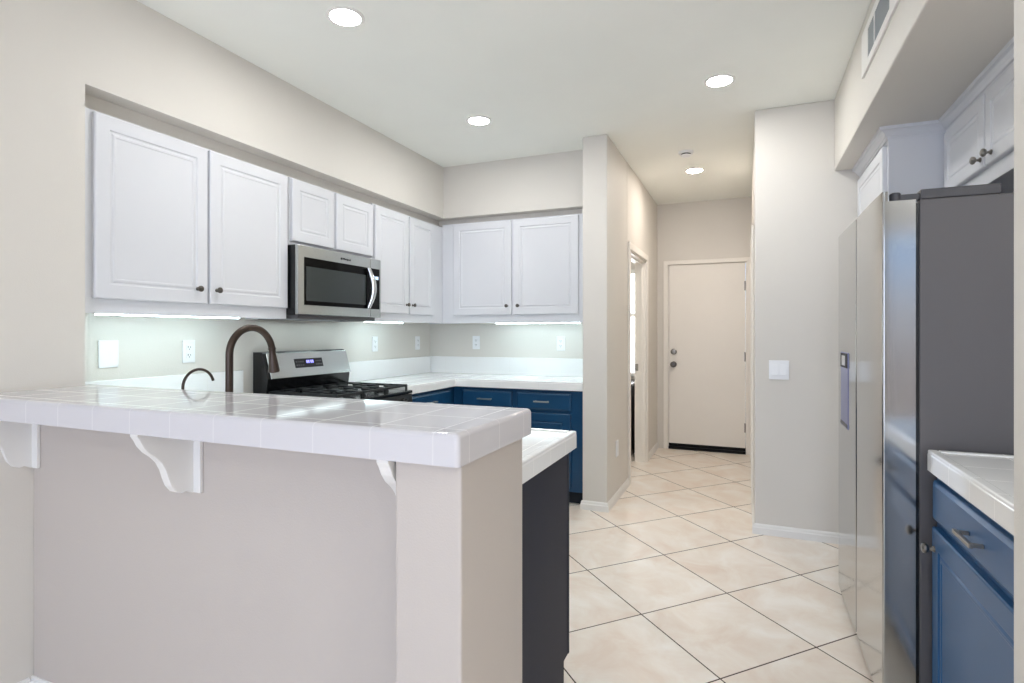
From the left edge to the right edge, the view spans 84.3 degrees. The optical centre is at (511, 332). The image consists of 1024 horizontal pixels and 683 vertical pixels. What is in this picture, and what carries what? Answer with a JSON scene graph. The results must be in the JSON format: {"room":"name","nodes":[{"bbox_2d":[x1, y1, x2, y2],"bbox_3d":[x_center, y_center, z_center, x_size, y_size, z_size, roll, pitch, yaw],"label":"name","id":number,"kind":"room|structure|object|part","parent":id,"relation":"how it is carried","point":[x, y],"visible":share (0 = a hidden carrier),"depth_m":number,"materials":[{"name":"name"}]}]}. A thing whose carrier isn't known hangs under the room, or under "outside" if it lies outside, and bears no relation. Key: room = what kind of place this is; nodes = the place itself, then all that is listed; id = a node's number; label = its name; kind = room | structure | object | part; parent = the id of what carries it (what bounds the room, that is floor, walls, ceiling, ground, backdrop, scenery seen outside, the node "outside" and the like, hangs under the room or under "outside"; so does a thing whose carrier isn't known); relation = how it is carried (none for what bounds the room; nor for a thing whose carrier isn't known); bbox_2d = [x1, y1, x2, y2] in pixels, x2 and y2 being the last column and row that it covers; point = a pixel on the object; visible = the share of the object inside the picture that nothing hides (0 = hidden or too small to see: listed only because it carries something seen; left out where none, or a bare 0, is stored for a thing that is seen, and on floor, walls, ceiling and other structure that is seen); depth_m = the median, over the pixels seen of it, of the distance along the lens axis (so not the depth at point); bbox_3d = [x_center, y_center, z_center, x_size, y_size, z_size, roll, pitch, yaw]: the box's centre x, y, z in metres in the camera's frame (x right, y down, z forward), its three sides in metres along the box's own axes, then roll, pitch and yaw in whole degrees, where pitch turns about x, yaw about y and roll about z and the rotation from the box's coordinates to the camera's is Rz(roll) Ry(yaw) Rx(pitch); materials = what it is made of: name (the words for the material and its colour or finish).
{"room":"kitchen","nodes":[
{"label":"kitchen","id":0,"kind":"room"},
{"bbox_2d":[0,0,447,682],"bbox_3d":[-2.207,-0.070,1.655,0.455,2.740,7.965,0,0,23],"label":"wall","id":1,"kind":"structure","parent":0,"point":[42,42],"depth_m":2.22,"materials":[{"name":"beige paint"}]},
{"bbox_2d":[0,421,39,467],"bbox_3d":[-1.790,0.391,2.002,0.048,0.213,0.188,0,0,23],"label":"corbel bracket","id":2,"kind":"object","parent":1,"relation":"attached to","point":[19,442],"visible":0.77,"depth_m":2.05,"materials":[{"name":"white wood"}]},
{"bbox_3d":[-1.756,0.391,2.083,0.048,0.213,0.012,0,0,23],"label":"plate","id":3,"kind":"part","parent":2,"relation":"part of","materials":[{"name":"white wood"}]},
{"bbox_2d":[17,677,30,682],"bbox_3d":[-2.646,1.285,-0.014,0.013,0.030,4.544,0,0,23],"label":"baseboard","id":4,"kind":"structure","parent":1,"relation":"attached to","point":[27,680],"depth_m":2.07,"materials":[{"name":"white wood"}]},
{"bbox_2d":[85,370,242,392],"bbox_3d":[-1.804,0.301,2.890,0.012,0.154,1.045,0,0,23],"label":"tile backsplash","id":5,"kind":"structure","parent":1,"relation":"attached to","point":[199,381],"depth_m":3.03,"materials":[{"name":"white tile"}]},
{"bbox_2d":[85,313,429,392],"bbox_3d":[-1.430,-0.070,3.962,0.120,2.740,3.349,0,0,23],"label":"wall niche","id":6,"kind":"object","parent":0,"point":[148,346],"visible":0.17,"depth_m":3.21,"materials":[{"name":"white paint"}]},
{"bbox_2d":[98,340,117,367],"bbox_3d":[-1.900,0.101,2.664,0.006,0.130,0.090,0,0,23],"label":"blank wall plate","id":7,"kind":"object","parent":6,"relation":"attached to","point":[107,349],"visible":1,"depth_m":2.66,"materials":[{"name":"white plastic"}]},
{"bbox_2d":[85,107,287,318],"bbox_3d":[-1.638,-0.496,2.834,0.352,0.833,1.097,0,0,23],"label":"upper cabinet","id":8,"kind":"object","parent":6,"relation":"attached to","point":[174,226],"visible":0.93,"depth_m":2.65,"materials":[{"name":"white paint"}]},
{"bbox_3d":[-1.608,-0.522,2.553,0.020,0.762,0.524,0,0,23],"label":"door","id":9,"kind":"part","parent":8,"relation":"part of","materials":[{"name":"white paint"}]},
{"bbox_2d":[94,313,239,318],"bbox_3d":[-1.647,-0.083,2.774,0.030,0.014,0.740,0,0,23],"label":"light","id":10,"kind":"object","parent":8,"relation":"attached to","point":[94,313],"visible":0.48,"depth_m":2.70,"materials":[{"name":"white plastic"}]},
{"bbox_3d":[-1.506,-0.211,2.732,0.030,0.029,0.029,0,0,23],"label":"knob","id":11,"kind":"part","parent":8,"relation":"part of","materials":[{"name":"grey metal"}]},
{"bbox_3d":[-1.466,-0.211,2.830,0.030,0.029,0.029,0,0,23],"label":"knob","id":12,"kind":"part","parent":8,"relation":"part of","materials":[{"name":"grey metal"}]},
{"bbox_3d":[-1.404,-0.522,3.044,0.020,0.762,0.514,0,0,23],"label":"door","id":13,"kind":"part","parent":8,"relation":"part of","materials":[{"name":"white paint"}]},
{"bbox_2d":[85,94,582,226],"bbox_3d":[-0.575,-0.955,3.425,1.441,0.081,3.005,0,0,23],"label":"trim","id":14,"kind":"structure","parent":8,"relation":"attached to","point":[91,102],"depth_m":3.17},
{"bbox_2d":[182,340,194,362],"bbox_3d":[-1.740,0.102,3.047,0.009,0.122,0.074,0,0,23],"label":"wall outlet","id":15,"kind":"object","parent":6,"relation":"attached to","point":[188,346],"visible":1,"depth_m":3.04,"materials":[{"name":"white plastic"}]},
{"bbox_2d":[186,345,191,349],"bbox_3d":[-1.737,0.081,3.046,0.003,0.030,0.034,0,0,23],"label":"receptacle","id":16,"kind":"object","parent":15,"relation":"attached to","point":[188,347],"depth_m":3.04,"materials":[{"name":"white plastic"}]},
{"bbox_2d":[186,352,191,357],"bbox_3d":[-1.737,0.123,3.046,0.003,0.030,0.034,0,0,23],"label":"receptacle","id":17,"kind":"object","parent":15,"relation":"attached to","point":[188,354],"depth_m":3.04,"materials":[{"name":"white plastic"}]},
{"bbox_2d":[288,177,372,258],"bbox_3d":[-1.281,-0.714,3.733,0.321,0.398,0.796,0,0,23],"label":"upper cabinet","id":18,"kind":"object","parent":6,"relation":"attached to","point":[318,217],"visible":0.72,"depth_m":3.59,"materials":[{"name":"white paint"}]},
{"bbox_3d":[-1.222,-0.721,3.483,0.020,0.365,0.365,0,0,23],"label":"door","id":19,"kind":"part","parent":18,"relation":"part of","materials":[{"name":"white paint"}]},
{"bbox_2d":[258,244,380,321],"bbox_3d":[-1.226,-0.294,3.693,0.437,0.432,0.802,0,0,23],"label":"microwave","id":20,"kind":"object","parent":18,"relation":"attached to","point":[324,285],"visible":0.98,"depth_m":3.54,"materials":[{"name":"silver metal"}]},
{"bbox_3d":[-1.114,-0.307,3.583,0.021,0.406,0.685,0,0,23],"label":"door","id":21,"kind":"part","parent":20,"relation":"part of","materials":[{"name":"silver metal"}]},
{"bbox_3d":[-1.095,-0.302,3.602,0.004,0.281,0.631,0,0,23],"label":"door glass frame","id":22,"kind":"part","parent":20,"relation":"part of","materials":[{"name":"black glass"}]},
{"bbox_3d":[-0.956,-0.302,3.856,0.069,0.280,0.039,0,0,-10],"label":"handle","id":23,"kind":"part","parent":20,"relation":"part of","materials":[{"name":"silver metal"}]},
{"bbox_3d":[-0.960,-0.307,3.954,0.021,0.406,0.116,0,0,23],"label":"control panel","id":24,"kind":"part","parent":20,"relation":"part of","materials":[{"name":"silver metal"}]},
{"bbox_3d":[-1.069,-0.721,3.850,0.020,0.365,0.388,0,0,23],"label":"door","id":25,"kind":"part","parent":18,"relation":"part of","materials":[{"name":"white paint"}]},
{"bbox_2d":[372,336,377,351],"bbox_3d":[-1.107,0.093,4.572,0.009,0.122,0.074,0,0,23],"label":"wall outlet","id":26,"kind":"object","parent":6,"relation":"attached to","point":[374,338],"visible":1,"depth_m":4.56,"materials":[{"name":"white plastic"}]},
{"bbox_2d":[369,203,445,323],"bbox_3d":[-0.864,-0.502,4.698,0.352,0.845,1.304,0,0,23],"label":"upper cabinet","id":27,"kind":"object","parent":6,"relation":"attached to","point":[408,249],"visible":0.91,"depth_m":4.43,"materials":[{"name":"white paint"}]},
{"bbox_2d":[367,321,402,322],"bbox_3d":[-0.984,-0.083,4.372,0.030,0.014,0.480,0,0,23],"label":"light","id":28,"kind":"object","parent":27,"relation":"attached to","point":[367,321],"visible":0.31,"depth_m":4.36,"materials":[{"name":"white plastic"}]},
{"bbox_3d":[-0.902,-0.530,4.254,0.020,0.770,0.431,0,0,23],"label":"door","id":29,"kind":"part","parent":27,"relation":"part of","materials":[{"name":"white paint"}]},
{"bbox_3d":[-0.742,-0.530,4.641,0.020,0.770,0.367,0,0,23],"label":"door","id":30,"kind":"part","parent":27,"relation":"part of","materials":[{"name":"white paint"}]},
{"bbox_2d":[415,336,419,349],"bbox_3d":[-0.860,0.095,5.165,0.009,0.122,0.074,0,0,23],"label":"wall outlet","id":31,"kind":"object","parent":6,"relation":"attached to","point":[417,338],"visible":1,"depth_m":5.16,"materials":[{"name":"white plastic"}]},
{"bbox_2d":[34,425,521,682],"bbox_3d":[-0.906,0.792,1.750,1.875,1.016,0.366,0,0,23],"label":"wall","id":32,"kind":"structure","parent":0,"point":[286,566],"depth_m":1.65,"materials":[{"name":"beige paint"}]},
{"bbox_2d":[30,675,51,682],"bbox_3d":[-0.997,1.285,1.768,1.693,0.030,0.013,0,0,23],"label":"baseboard","id":33,"kind":"structure","parent":32,"relation":"attached to","point":[34,679],"depth_m":2.08,"materials":[{"name":"white wood"}]},
{"bbox_2d":[130,434,202,492],"bbox_3d":[-1.036,0.391,1.689,0.088,0.213,0.188,0,0,23],"label":"corbel bracket","id":34,"kind":"object","parent":32,"relation":"attached to","point":[179,462],"visible":0.77,"depth_m":1.71,"materials":[{"name":"white wood"}]},
{"bbox_3d":[-1.002,0.391,1.770,0.088,0.213,0.012,0,0,23],"label":"plate","id":35,"kind":"part","parent":34,"relation":"part of","materials":[{"name":"white wood"}]},
{"bbox_2d":[0,384,530,467],"bbox_3d":[-0.923,0.247,1.756,1.939,0.071,0.440,0,0,23],"label":"bar","id":36,"kind":"object","parent":32,"relation":"on","point":[435,434],"visible":0.94,"depth_m":1.48,"materials":[{"name":"white tile"}]},
{"bbox_2d":[376,460,395,494],"bbox_3d":[-0.268,0.391,1.370,0.066,0.213,0.188,0,0,23],"label":"corbel bracket","id":37,"kind":"object","parent":32,"relation":"attached to","point":[387,469],"visible":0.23,"depth_m":1.29,"materials":[{"name":"white wood"}]},
{"bbox_2d":[137,0,871,204],"bbox_3d":[0.790,-1.490,1.448,6.250,0.100,10.080,0,0,23],"label":"ceiling","id":38,"kind":"structure","parent":0,"point":[548,76],"depth_m":3.05,"materials":[{"name":"paint"}]},
{"bbox_2d":[325,6,364,26],"bbox_3d":[-0.759,-1.436,2.578,0.172,0.008,0.172,0,0,23],"label":"recessed light","id":39,"kind":"object","parent":38,"relation":"in","point":[344,16],"visible":1,"depth_m":2.57,"materials":[{"name":"white"}]},
{"bbox_2d":[466,116,490,125],"bbox_3d":[-0.225,-1.436,3.840,0.172,0.008,0.172,0,0,23],"label":"recessed light","id":40,"kind":"object","parent":38,"relation":"in","point":[474,120],"visible":1,"depth_m":3.83,"materials":[{"name":"white"}]},
{"bbox_2d":[678,150,692,157],"bbox_3d":[1.387,-1.420,4.513,0.116,0.040,0.116,0,0,23],"label":"smoke detector","id":41,"kind":"object","parent":38,"relation":"attached to","point":[684,153],"visible":1,"depth_m":4.48,"materials":[{"name":"white plastic"}]},
{"bbox_2d":[684,168,704,172],"bbox_3d":[1.620,-1.436,5.023,0.172,0.008,0.172,0,0,23],"label":"recessed light","id":42,"kind":"object","parent":38,"relation":"in","point":[690,170],"visible":1,"depth_m":5.01,"materials":[{"name":"white"}]},
{"bbox_2d":[704,74,735,87],"bbox_3d":[1.185,-1.436,3.233,0.172,0.008,0.172,0,0,23],"label":"recessed light","id":43,"kind":"object","parent":38,"relation":"in","point":[719,80],"visible":1,"depth_m":3.22,"materials":[{"name":"white"}]},
{"bbox_2d":[430,322,582,376],"bbox_3d":[0.011,-0.070,5.112,1.660,2.740,0.120,0,0,23],"label":"wall","id":44,"kind":"structure","parent":0,"point":[530,340],"depth_m":5.07,"materials":[{"name":"white paint"}]},
{"bbox_2d":[349,356,582,381],"bbox_3d":[-0.263,0.300,4.454,1.658,0.154,1.304,0,0,23],"label":"tile backsplash","id":45,"kind":"structure","parent":44,"relation":"attached to","point":[385,368],"depth_m":4.98,"materials":[{"name":"white tile"}]},
{"bbox_2d":[473,336,479,348],"bbox_3d":[-0.328,0.092,5.182,0.074,0.122,0.009,0,0,23],"label":"wall outlet","id":46,"kind":"object","parent":44,"relation":"attached to","point":[476,339],"visible":1,"depth_m":5.18,"materials":[{"name":"white plastic"}]},
{"bbox_2d":[442,213,582,323],"bbox_3d":[0.059,-0.512,4.832,1.349,0.865,0.352,0,0,23],"label":"upper cabinet","id":47,"kind":"object","parent":44,"relation":"attached to","point":[523,270],"visible":0.94,"depth_m":4.69,"materials":[{"name":"white paint"}]},
{"bbox_3d":[-0.256,-0.541,4.817,0.545,0.787,0.020,0,0,23],"label":"door","id":48,"kind":"part","parent":47,"relation":"part of","materials":[{"name":"white paint"}]},
{"bbox_2d":[496,322,580,323],"bbox_3d":[0.207,-0.083,4.738,0.750,0.014,0.030,0,0,23],"label":"light","id":49,"kind":"object","parent":47,"relation":"attached to","point":[576,322],"visible":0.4,"depth_m":4.80,"materials":[{"name":"white plastic"}]},
{"bbox_3d":[0.270,-0.541,4.598,0.558,0.787,0.020,0,0,23],"label":"door","id":50,"kind":"part","parent":47,"relation":"part of","materials":[{"name":"white paint"}]},
{"bbox_2d":[557,336,564,350],"bbox_3d":[0.420,0.094,4.871,0.074,0.122,0.009,0,0,23],"label":"wall outlet","id":51,"kind":"object","parent":44,"relation":"attached to","point":[560,339],"visible":1,"depth_m":4.87,"materials":[{"name":"white plastic"}]},
{"bbox_2d":[443,150,582,219],"bbox_3d":[0.078,-1.218,4.837,1.325,0.445,0.335,0,0,23],"label":"wall","id":52,"kind":"structure","parent":0,"point":[554,181],"depth_m":4.68,"materials":[{"name":"beige paint"}]},
{"bbox_2d":[583,134,626,502],"bbox_3d":[0.745,-0.070,4.474,0.185,2.740,0.735,0,0,23],"label":"wall pillar","id":53,"kind":"structure","parent":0,"point":[604,166],"depth_m":4.16,"materials":[{"name":"beige paint"}]},
{"bbox_2d":[580,500,608,512],"bbox_3d":[0.602,1.267,4.128,0.211,0.066,0.013,0,0,23],"label":"baseboard","id":54,"kind":"structure","parent":53,"relation":"attached to","point":[584,505],"depth_m":4.12,"materials":[{"name":"white wood"}]},
{"bbox_2d":[616,440,618,456],"bbox_3d":[0.819,0.900,4.396,0.010,0.125,0.080,0,0,23],"label":"wall outlet","id":55,"kind":"object","parent":53,"relation":"attached to","point":[617,441],"visible":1,"depth_m":4.38,"materials":[{"name":"white plastic"}]},
{"bbox_2d":[608,478,628,511],"bbox_3d":[0.841,1.267,4.446,0.013,0.066,0.783,0,0,23],"label":"baseboard","id":56,"kind":"structure","parent":53,"relation":"attached to","point":[625,485],"depth_m":4.40,"materials":[{"name":"white wood"}]},
{"bbox_2d":[627,163,656,477],"bbox_3d":[1.255,-0.070,5.605,0.110,2.740,1.745,0,0,23],"label":"wall","id":57,"kind":"structure","parent":0,"point":[641,207],"depth_m":5.88,"materials":[{"name":"beige paint"}]},
{"bbox_2d":[628,241,648,484],"bbox_3d":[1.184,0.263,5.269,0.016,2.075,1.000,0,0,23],"label":"trim","id":58,"kind":"structure","parent":57,"relation":"attached to","point":[631,247],"depth_m":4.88,"materials":[{"name":"paint"}]},
{"bbox_2d":[649,442,657,458],"bbox_3d":[1.510,1.267,6.059,0.013,0.066,0.710,0,0,23],"label":"baseboard","id":59,"kind":"structure","parent":57,"relation":"attached to","point":[652,451],"depth_m":6.04,"materials":[{"name":"white wood"}]},
{"bbox_2d":[631,197,751,447],"bbox_3d":[1.742,-0.070,6.412,2.300,2.740,0.120,0,0,23],"label":"wall","id":60,"kind":"structure","parent":0,"point":[712,229],"depth_m":6.25,"materials":[{"name":"beige paint"}]},
{"bbox_2d":[631,269,634,375],"bbox_3d":[1.196,-0.110,6.557,0.680,1.220,0.028,0,0,23],"label":"window","id":61,"kind":"structure","parent":60,"relation":"in","point":[632,270],"depth_m":6.48,"materials":[{"name":"white"}]},
{"bbox_2d":[669,262,745,447],"bbox_3d":[2.127,0.242,6.183,0.802,1.988,0.112,0,0,23],"label":"door","id":62,"kind":"structure","parent":60,"relation":"in","point":[707,354],"depth_m":6.20,"materials":[{"name":"paint"}]},
{"bbox_3d":[1.796,0.355,6.299,0.066,0.066,0.072,0,0,23],"label":"knob","id":63,"kind":"part","parent":62,"relation":"part of","materials":[{"name":"grey metal"}]},
{"bbox_2d":[664,257,750,454],"bbox_3d":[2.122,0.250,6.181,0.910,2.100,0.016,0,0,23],"label":"trim","id":64,"kind":"structure","parent":60,"relation":"attached to","point":[743,259],"depth_m":6.15,"materials":[{"name":"paint"}]},
{"bbox_2d":[564,448,873,682],"bbox_3d":[0.790,1.350,1.448,6.250,0.100,10.080,0,0,23],"label":"floor","id":65,"kind":"structure","parent":0,"point":[674,583],"depth_m":2.83,"materials":[{"name":"beige tile"}]},
{"bbox_2d":[253,349,412,401],"bbox_3d":[-1.101,0.710,3.651,0.707,1.180,0.758,0,0,23],"label":"gas range","id":66,"kind":"object","parent":65,"relation":"on","point":[324,372],"visible":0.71,"depth_m":3.64,"materials":[{"name":"silver metal"}]},
{"bbox_2d":[311,389,411,399],"bbox_3d":[-1.112,0.405,3.656,0.615,0.020,0.758,0,0,23],"label":"cooktop","id":67,"kind":"object","parent":66,"relation":"in","point":[390,394],"depth_m":3.65,"materials":[{"name":"black metal"}]},
{"bbox_3d":[-0.839,0.467,3.543,0.033,0.097,0.754,0,0,23],"label":"panel","id":68,"kind":"part","parent":66,"relation":"part of","materials":[{"name":"silver metal"}]},
{"bbox_2d":[412,387,453,403],"bbox_3d":[-0.743,0.869,4.646,0.596,0.862,1.308,0,0,23],"label":"base cabinet","id":69,"kind":"object","parent":65,"relation":"on","point":[445,395],"visible":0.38,"depth_m":4.37,"materials":[{"name":"blue paint"}]},
{"bbox_2d":[348,372,582,393],"bbox_3d":[-0.265,0.405,4.450,1.658,0.062,1.312,0,0,23],"label":"countertop","id":70,"kind":"structure","parent":69,"relation":"on","point":[418,383],"depth_m":4.46,"materials":[{"name":"white tile"}]},
{"bbox_3d":[-0.606,0.386,4.285,0.026,0.024,0.741,0,0,23],"label":"edge trim","id":71,"kind":"part","parent":70,"relation":"part of","materials":[{"name":"white tile"}]},
{"bbox_3d":[0.035,0.386,4.406,1.066,0.024,0.026,0,0,23],"label":"edge trim","id":72,"kind":"part","parent":70,"relation":"part of","materials":[{"name":"white tile"}]},
{"bbox_2d":[454,386,582,503],"bbox_3d":[0.123,0.869,4.662,1.100,0.862,0.606,0,0,23],"label":"base cabinet","id":73,"kind":"object","parent":65,"relation":"on","point":[550,409],"visible":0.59,"depth_m":4.31,"materials":[{"name":"blue paint"}]},
{"bbox_3d":[-0.202,0.527,4.518,0.440,0.130,0.020,0,0,23],"label":"drawer","id":74,"kind":"part","parent":73,"relation":"part of","materials":[{"name":"blue paint"}]},
{"bbox_3d":[0.239,0.527,4.335,0.438,0.130,0.020,0,0,23],"label":"drawer","id":75,"kind":"part","parent":73,"relation":"part of","materials":[{"name":"blue paint"}]},
{"bbox_3d":[0.239,0.893,4.335,0.438,0.554,0.020,0,0,23],"label":"door","id":76,"kind":"part","parent":73,"relation":"part of","materials":[{"name":"blue paint"}]},
{"bbox_2d":[522,453,568,682],"bbox_3d":[-0.886,0.869,2.291,2.161,0.862,0.639,0,0,23],"label":"base cabinet","id":77,"kind":"object","parent":65,"relation":"on","point":[545,496],"visible":0.06,"depth_m":1.89,"materials":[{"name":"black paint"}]},
{"bbox_2d":[522,428,576,483],"bbox_3d":[-0.796,0.405,2.485,2.184,0.062,1.072,0,0,23],"label":"countertop","id":78,"kind":"structure","parent":77,"relation":"on","point":[542,448],"depth_m":1.91,"materials":[{"name":"white tile"}]},
{"bbox_2d":[181,368,213,388],"bbox_3d":[-1.271,0.261,2.284,0.036,0.234,0.160,0,0,23],"label":"filter faucet","id":79,"kind":"object","parent":78,"relation":"on","point":[195,369],"visible":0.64,"depth_m":2.27,"materials":[{"name":"brown metal"}]},
{"bbox_2d":[225,324,279,391],"bbox_3d":[-1.001,0.173,2.219,0.108,0.410,0.272,0,0,23],"label":"kitchen faucet","id":80,"kind":"object","parent":78,"relation":"on","point":[273,365],"visible":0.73,"depth_m":2.17,"materials":[{"name":"brown metal"}]},
{"bbox_3d":[0.114,0.386,1.867,0.026,0.024,0.624,0,0,23],"label":"edge trim","id":81,"kind":"part","parent":78,"relation":"part of","materials":[{"name":"white tile"}]},
{"bbox_3d":[-0.507,0.386,2.449,1.566,0.024,0.026,0,0,23],"label":"edge trim","id":82,"kind":"part","parent":78,"relation":"part of","materials":[{"name":"white tile"}]},
{"bbox_2d":[631,379,634,455],"bbox_3d":[1.009,0.917,6.302,0.750,0.765,0.575,0,0,23],"label":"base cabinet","id":83,"kind":"object","parent":65,"relation":"on","point":[632,380],"visible":0.1,"depth_m":6.05,"materials":[{"name":"black wood"}]},
{"bbox_2d":[668,443,745,454],"bbox_3d":[2.144,1.269,6.237,0.800,0.062,0.125,0,0,23],"label":"threshold","id":84,"kind":"object","parent":65,"relation":"on","point":[720,449],"visible":0.96,"depth_m":6.19,"materials":[{"name":"metal"}]},
{"bbox_2d":[857,133,944,217],"bbox_3d":[2.189,0.177,3.010,0.576,2.245,0.738,0,0,23],"label":"pantry cabinet","id":85,"kind":"object","parent":65,"relation":"on","point":[905,165],"visible":0.08,"depth_m":2.73,"materials":[{"name":"white paint"}]},
{"bbox_3d":[1.965,-0.499,3.102,0.020,0.838,0.680,0,0,23],"label":"door","id":86,"kind":"part","parent":85,"relation":"part of","materials":[{"name":"white paint"}]},
{"bbox_2d":[852,36,1013,177],"bbox_3d":[1.852,-0.968,2.554,0.280,0.052,1.841,0,0,23],"label":"trim","id":87,"kind":"structure","parent":85,"relation":"attached to","point":[1004,59],"depth_m":2.55,"materials":[{"name":"white paint"}]},
{"bbox_2d":[839,183,1013,682],"bbox_3d":[1.762,0.416,2.196,0.758,1.768,0.983,0,0,23],"label":"refrigerator","id":88,"kind":"object","parent":65,"relation":"on","point":[926,285],"visible":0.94,"depth_m":1.85,"materials":[{"name":"silver metal"}]},
{"bbox_3d":[1.521,0.128,2.595,0.003,0.065,0.188,0,0,23],"label":"dispenser panel","id":89,"kind":"part","parent":88,"relation":"part of","materials":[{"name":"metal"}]},
{"bbox_3d":[1.558,0.386,2.549,0.095,1.708,0.486,0,0,23],"label":"door","id":90,"kind":"part","parent":88,"relation":"part of","materials":[{"name":"silver metal"}]},
{"bbox_3d":[1.366,0.386,2.087,0.095,1.708,0.479,0,0,23],"label":"door","id":91,"kind":"part","parent":88,"relation":"part of","materials":[{"name":"silver metal"}]},
{"bbox_2d":[920,478,1013,682],"bbox_3d":[1.462,0.869,1.357,0.656,0.862,0.728,0,0,23],"label":"base cabinet","id":92,"kind":"object","parent":65,"relation":"on","point":[973,555],"visible":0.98,"depth_m":1.49,"materials":[{"name":"blue paint"}]},
{"bbox_3d":[1.294,0.672,1.762,0.035,0.032,0.032,0,0,23],"label":"knob","id":93,"kind":"part","parent":92,"relation":"part of","materials":[{"name":"silver metal"}]},
{"bbox_3d":[1.162,0.526,1.443,0.034,0.011,0.124,0,0,23],"label":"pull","id":94,"kind":"part","parent":92,"relation":"part of","materials":[{"name":"silver metal"}]},
{"bbox_2d":[927,450,1013,535],"bbox_3d":[1.486,0.406,1.349,0.648,0.064,0.736,0,0,23],"label":"countertop","id":95,"kind":"structure","parent":92,"relation":"on","point":[986,480],"depth_m":1.51,"materials":[{"name":"white tile"}]},
{"bbox_3d":[1.201,0.386,1.467,0.027,0.024,0.733,0,0,23],"label":"edge trim","id":96,"kind":"part","parent":95,"relation":"part of","materials":[{"name":"white tile"}]},
{"bbox_3d":[1.634,0.386,1.670,0.618,0.024,0.026,0,0,23],"label":"edge trim","id":97,"kind":"part","parent":95,"relation":"part of","materials":[{"name":"white tile"}]},
{"bbox_3d":[1.201,0.890,1.465,0.020,0.560,0.680,0,0,23],"label":"door","id":98,"kind":"part","parent":92,"relation":"part of","materials":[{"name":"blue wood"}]},
{"bbox_3d":[1.201,0.526,1.465,0.020,0.124,0.680,0,0,23],"label":"drawer","id":99,"kind":"part","parent":92,"relation":"part of","materials":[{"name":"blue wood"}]},
{"bbox_2d":[752,140,753,225],"bbox_3d":[2.137,-0.070,4.873,0.120,2.740,2.420,0,0,23],"label":"wall","id":100,"kind":"structure","parent":0,"point":[753,140],"depth_m":4.24,"materials":[{"name":"beige paint"}]},
{"bbox_2d":[751,225,753,511],"bbox_3d":[1.932,0.263,4.557,0.016,2.075,1.000,0,0,23],"label":"trim","id":101,"kind":"structure","parent":100,"relation":"attached to","point":[752,226],"depth_m":4.09,"materials":[{"name":"paint"}]},
{"bbox_2d":[752,503,754,526],"bbox_3d":[1.651,1.267,3.877,0.013,0.066,0.473,0,0,23],"label":"baseboard","id":102,"kind":"structure","parent":100,"relation":"attached to","point":[753,522],"depth_m":3.86,"materials":[{"name":"white wood"}]},
{"bbox_2d":[754,100,858,532],"bbox_3d":[2.174,-0.070,3.482,1.255,2.740,0.120,0,0,23],"label":"wall","id":103,"kind":"structure","parent":0,"point":[803,206],"depth_m":3.57,"materials":[{"name":"beige paint"}]},
{"bbox_2d":[769,360,788,379],"bbox_3d":[1.701,0.239,3.607,0.116,0.122,0.012,0,0,23],"label":"light switch","id":104,"kind":"object","parent":103,"relation":"attached to","point":[778,369],"visible":1,"depth_m":3.60,"materials":[{"name":"white plastic"}]},
{"bbox_2d":[752,523,838,543],"bbox_3d":[1.819,1.267,3.558,0.568,0.066,0.013,0,0,23],"label":"baseboard","id":105,"kind":"structure","parent":103,"relation":"attached to","point":[762,529],"depth_m":3.56,"materials":[{"name":"white wood"}]},
{"bbox_2d":[834,0,1013,170],"bbox_3d":[1.872,-1.218,2.166,0.803,0.445,2.543,0,0,23],"label":"wall","id":106,"kind":"structure","parent":0,"point":[929,52],"depth_m":2.17,"materials":[{"name":"beige paint"}]},
{"bbox_2d":[862,0,899,78],"bbox_3d":[1.482,-1.265,2.287,0.010,0.196,0.690,0,0,23],"label":"air vent","id":107,"kind":"object","parent":106,"relation":"in","point":[882,12],"visible":1,"depth_m":2.33,"materials":[{"name":"white metal"}]},
{"bbox_2d":[1014,0,1023,682],"bbox_3d":[1.026,0.153,1.074,0.078,2.294,0.121,0,0,23],"label":"wall column","id":108,"kind":"structure","parent":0,"point":[1018,4],"depth_m":1.12,"materials":[{"name":"beige paint"}]},
{"bbox_3d":[2.188,0.153,2.035,0.120,2.295,2.543,0,0,23],"label":"wall","id":109,"kind":"structure","parent":0,"visible":0},
{"bbox_2d":[944,64,1013,192],"bbox_3d":[1.956,-0.763,2.111,0.363,0.363,1.099,0,0,23],"label":"upper cabinet","id":110,"kind":"object","parent":109,"relation":"attached to","point":[979,147],"visible":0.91,"depth_m":2.21,"materials":[{"name":"white paint"}]},
{"bbox_3d":[1.938,-0.787,2.423,0.020,0.286,0.480,0,0,23],"label":"door","id":111,"kind":"part","parent":110,"relation":"part of","materials":[{"name":"white paint"}]},
{"bbox_3d":[1.830,-0.680,2.236,0.035,0.032,0.032,0,0,23],"label":"knob","id":112,"kind":"part","parent":110,"relation":"part of","materials":[{"name":"silver metal"}]},
{"bbox_3d":[1.788,-0.680,2.136,0.035,0.032,0.032,0,0,23],"label":"knob","id":113,"kind":"part","parent":110,"relation":"part of","materials":[{"name":"silver metal"}]},
{"bbox_3d":[1.739,-0.787,1.945,0.020,0.286,0.528,0,0,23],"label":"door","id":114,"kind":"part","parent":110,"relation":"part of","materials":[{"name":"white paint"}]}
]}

